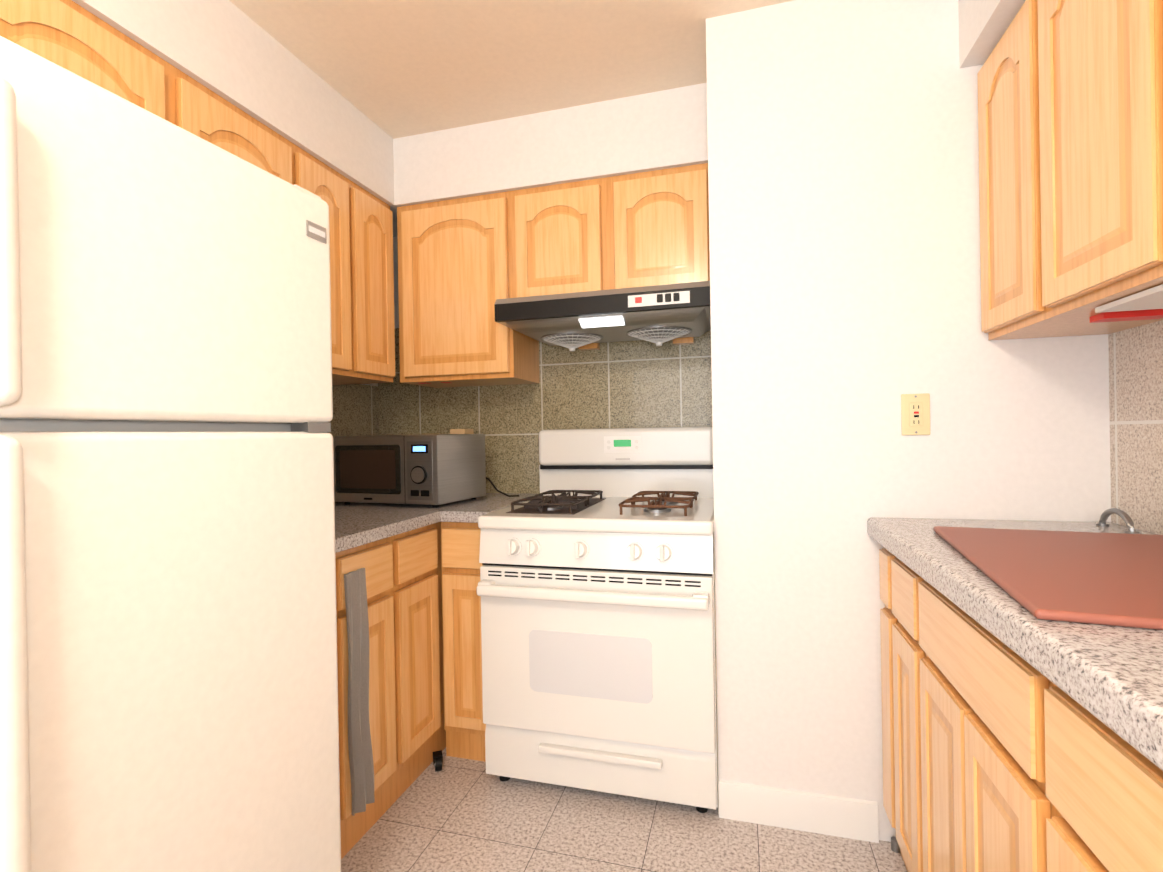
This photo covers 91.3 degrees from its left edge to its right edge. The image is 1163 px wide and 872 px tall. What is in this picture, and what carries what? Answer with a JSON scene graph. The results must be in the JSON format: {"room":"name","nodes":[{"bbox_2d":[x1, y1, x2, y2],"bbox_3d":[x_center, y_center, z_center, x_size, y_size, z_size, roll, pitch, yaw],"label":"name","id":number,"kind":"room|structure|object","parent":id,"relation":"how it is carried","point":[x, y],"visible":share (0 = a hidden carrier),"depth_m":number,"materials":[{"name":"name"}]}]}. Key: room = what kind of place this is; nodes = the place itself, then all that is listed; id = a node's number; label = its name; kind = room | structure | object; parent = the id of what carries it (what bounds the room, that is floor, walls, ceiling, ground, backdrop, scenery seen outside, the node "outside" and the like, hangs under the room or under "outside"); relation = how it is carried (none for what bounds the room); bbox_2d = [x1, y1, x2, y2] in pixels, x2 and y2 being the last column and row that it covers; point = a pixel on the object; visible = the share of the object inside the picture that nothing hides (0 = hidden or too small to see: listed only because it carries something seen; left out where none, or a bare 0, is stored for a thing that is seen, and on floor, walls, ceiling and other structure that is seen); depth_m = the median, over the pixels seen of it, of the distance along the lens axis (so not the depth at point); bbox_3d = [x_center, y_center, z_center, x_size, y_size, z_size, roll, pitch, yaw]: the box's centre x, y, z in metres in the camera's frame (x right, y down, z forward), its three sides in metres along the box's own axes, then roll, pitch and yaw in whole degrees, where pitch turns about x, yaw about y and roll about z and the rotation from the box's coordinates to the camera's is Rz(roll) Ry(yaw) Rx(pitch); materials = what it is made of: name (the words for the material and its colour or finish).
{"room":"kitchen","nodes":[
{"label":"kitchen","id":0,"kind":"room"},
{"bbox_2d":[362,383,377,385],"bbox_3d":[-1.616,-0.020,0.832,0.100,2.440,4.360,-1,0,16],"label":"wall","id":1,"kind":"structure","parent":0,"point":[374,384],"depth_m":2.79,"materials":[{"name":"paint"}]},
{"bbox_2d":[0,0,167,120],"bbox_3d":[-1.450,-0.763,0.661,0.332,0.400,1.770,-1,0,16],"label":"upper cabinet","id":2,"kind":"object","parent":1,"relation":"attached to","point":[75,38],"visible":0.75,"depth_m":1.28,"materials":[{"name":"brown wood"}]},
{"bbox_2d":[167,62,395,384],"bbox_3d":[-1.077,-0.597,1.985,0.332,0.750,0.978,-1,0,16],"label":"upper cabinet","id":3,"kind":"object","parent":1,"relation":"attached to","point":[362,284],"visible":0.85,"depth_m":2.08,"materials":[{"name":"brown wood"}]},
{"bbox_2d":[328,384,378,436],"bbox_3d":[-1.190,0.035,2.153,0.008,0.550,1.372,-1,0,16],"label":"backsplash","id":4,"kind":"structure","parent":1,"relation":"attached to","point":[355,409],"depth_m":2.64,"materials":[{"name":"tile"}]},
{"bbox_2d":[393,237,398,327],"bbox_3d":[0.286,-0.057,2.513,2.660,2.440,0.100,-1,0,16],"label":"wall","id":5,"kind":"structure","parent":0,"point":[395,265],"depth_m":2.79,"materials":[{"name":"paint"}]},
{"bbox_2d":[397,191,539,387],"bbox_3d":[-0.492,-0.609,2.500,0.523,0.750,0.332,-1,0,16],"label":"upper cabinet","id":6,"kind":"object","parent":5,"relation":"attached to","point":[465,264],"depth_m":2.34,"materials":[{"name":"brown wood"}]},
{"bbox_2d":[378,328,711,493],"bbox_3d":[-0.213,-0.123,2.596,1.640,0.830,0.008,-1,0,16],"label":"backsplash","id":7,"kind":"structure","parent":5,"relation":"attached to","point":[635,384],"depth_m":2.56,"materials":[{"name":"tile"}]},
{"bbox_2d":[509,163,709,297],"bbox_3d":[0.138,-0.757,2.323,0.791,0.475,0.332,-1,0,16],"label":"upper cabinet","id":8,"kind":"object","parent":5,"relation":"attached to","point":[650,228],"depth_m":2.17,"materials":[{"name":"brown wood"}]},
{"bbox_2d":[494,281,710,350],"bbox_3d":[0.123,-0.432,2.230,0.782,0.169,0.508,-1,0,16],"label":"range hood","id":9,"kind":"object","parent":8,"relation":"attached to","point":[679,314],"visible":1,"depth_m":2.05,"materials":[{"name":"metal"}]},
{"bbox_2d":[229,0,793,138],"bbox_3d":[-0.309,-1.292,0.459,2.860,0.060,4.360,-1,0,16],"label":"ceiling","id":10,"kind":"structure","parent":0,"point":[393,69],"depth_m":1.87,"materials":[{"name":"paint"}]},
{"bbox_2d":[72,0,396,236],"bbox_3d":[-1.425,-1.103,0.772,0.335,0.280,4.160,-1,0,16],"label":"soffit","id":11,"kind":"structure","parent":10,"relation":"attached to","point":[230,52],"depth_m":1.74,"materials":[{"name":"paint"}]},
{"bbox_2d":[393,83,707,206],"bbox_3d":[-0.117,-1.130,2.392,1.313,0.280,0.335,-1,0,16],"label":"soffit","id":12,"kind":"structure","parent":10,"relation":"attached to","point":[657,130],"depth_m":2.21,"materials":[{"name":"paint"}]},
{"bbox_2d":[958,0,1025,67],"bbox_3d":[0.725,-1.139,-0.172,0.335,0.280,3.500,-1,0,16],"label":"soffit","id":13,"kind":"structure","parent":10,"relation":"attached to","point":[984,25],"depth_m":1.45,"materials":[{"name":"paint"}]},
{"bbox_2d":[341,748,906,871],"bbox_3d":[-0.265,1.207,0.464,2.860,0.060,4.360,-1,0,16],"label":"floor","id":14,"kind":"structure","parent":0,"point":[455,814],"depth_m":1.66,"materials":[{"name":"tile"}]},
{"bbox_2d":[0,36,340,871],"bbox_3d":[-0.986,0.338,1.068,0.819,1.700,0.660,-1,0,16],"label":"refrigerator","id":15,"kind":"object","parent":14,"relation":"on","point":[168,656],"visible":1,"depth_m":0.88,"materials":[{"name":"white metal"}]},
{"bbox_2d":[335,522,485,858],"bbox_3d":[-0.747,0.747,2.072,0.877,0.870,1.311,-1,0,16],"label":"base cabinet","id":16,"kind":"object","parent":14,"relation":"on","point":[409,651],"visible":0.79,"depth_m":1.85,"materials":[{"name":"brown wood"}]},
{"bbox_2d":[344,568,374,815],"bbox_3d":[-0.624,0.716,1.603,0.034,0.670,0.098,-1,0,16],"label":"towel","id":17,"kind":"object","parent":16,"relation":"hanging from","point":[358,756],"depth_m":1.59,"materials":[{"name":"grey fabric"}]},
{"bbox_2d":[335,493,535,552],"bbox_3d":[-0.756,0.292,2.066,0.878,0.040,1.308,-1,0,16],"label":"countertop","id":18,"kind":"structure","parent":16,"relation":"on","point":[357,524],"depth_m":1.99,"materials":[{"name":"stone"}]},
{"bbox_2d":[333,429,518,507],"bbox_3d":[-0.639,0.121,2.331,0.655,0.297,0.423,-1,0,16],"label":"microwave","id":19,"kind":"object","parent":18,"relation":"on","point":[435,470],"visible":0.98,"depth_m":2.19,"materials":[{"name":"grey metal"}]},
{"bbox_2d":[433,750,442,771],"bbox_3d":[-0.507,1.153,2.010,0.032,0.050,0.056,-1,0,-19],"label":"black caster","id":20,"kind":"object","parent":14,"relation":"on","point":[437,759],"visible":0.98,"depth_m":2.00,"materials":[{"name":"black plastic"}]},
{"bbox_2d":[476,426,718,813],"bbox_3d":[0.109,0.568,2.085,0.767,1.198,0.712,-1,0,16],"label":"gas range","id":21,"kind":"object","parent":14,"relation":"on","point":[595,589],"depth_m":1.81,"materials":[{"name":"white metal"}]},
{"bbox_2d":[879,548,1162,871],"bbox_3d":[0.686,0.727,0.007,0.562,0.870,3.198,-1,0,16],"label":"base cabinet","id":22,"kind":"object","parent":14,"relation":"on","point":[999,755],"visible":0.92,"depth_m":0.89,"materials":[{"name":"brown wood"}]},
{"bbox_2d":[867,517,1162,770],"bbox_3d":[0.664,0.264,0.010,0.578,0.055,3.198,-1,0,16],"label":"countertop","id":23,"kind":"structure","parent":22,"relation":"on","point":[1110,677],"depth_m":0.69,"materials":[{"name":"stone"}]},
{"bbox_2d":[933,526,1162,629],"bbox_3d":[0.946,0.222,0.955,0.500,0.014,0.694,-1,0,22],"label":"cutting board","id":24,"kind":"object","parent":23,"relation":"on","point":[1113,579],"visible":0.98,"depth_m":0.92,"materials":[{"name":"brown"}]},
{"bbox_2d":[1096,508,1138,533],"bbox_3d":[1.275,0.198,1.356,0.024,0.050,0.134,-1,0,16],"label":"sink faucet","id":25,"kind":"object","parent":23,"relation":"on","point":[1122,514],"visible":1,"depth_m":1.34,"materials":[{"name":"metal"}]},
{"bbox_2d":[706,0,1110,841],"bbox_3d":[0.977,-0.068,1.925,1.012,2.440,0.660,-1,0,16],"label":"wall","id":26,"kind":"structure","parent":0,"point":[844,224],"depth_m":1.64,"materials":[{"name":"paint"}]},
{"bbox_2d":[718,780,878,842],"bbox_3d":[0.632,1.105,1.679,0.442,0.108,0.014,-1,0,16],"label":"baseboard","id":27,"kind":"structure","parent":26,"relation":"attached to","point":[850,818],"depth_m":1.67,"materials":[{"name":"white paint"}]},
{"bbox_2d":[901,393,929,434],"bbox_3d":[0.934,-0.060,1.589,0.072,0.116,0.011,-1,0,16],"label":"outlet","id":28,"kind":"object","parent":26,"relation":"attached to","point":[915,414],"visible":1,"depth_m":1.59,"materials":[{"name":"beige plastic"}]},
{"bbox_2d":[977,27,1144,340],"bbox_3d":[1.168,-0.635,1.324,0.297,0.750,0.384,-1,0,16],"label":"upper cabinet","id":29,"kind":"object","parent":26,"relation":"attached to","point":[996,245],"depth_m":1.44,"materials":[{"name":"brown wood"}]},
{"bbox_3d":[1.042,-0.065,0.090,0.100,2.440,4.360,-1,0,16],"label":"wall","id":30,"kind":"structure","parent":0,"visible":0},
{"bbox_2d":[1009,0,1162,331],"bbox_3d":[1.084,-0.633,1.020,0.297,0.750,0.514,-1,0,16],"label":"upper cabinet","id":31,"kind":"object","parent":30,"relation":"attached to","point":[1070,115],"depth_m":1.16,"materials":[{"name":"brown wood"}]},
{"bbox_2d":[1108,320,1162,534],"bbox_3d":[0.902,-0.007,-0.213,0.008,0.530,3.500,-1,0,16],"label":"backsplash","id":32,"kind":"structure","parent":30,"relation":"attached to","point":[1136,403],"depth_m":1.37,"materials":[{"name":"tile"}]},
{"bbox_2d":[1113,0,1162,291],"bbox_3d":[0.981,-0.631,0.654,0.297,0.750,0.514,-1,0,16],"label":"upper cabinet","id":33,"kind":"object","parent":30,"relation":"attached to","point":[1137,24],"depth_m":0.93,"materials":[{"name":"brown wood"}]}
]}

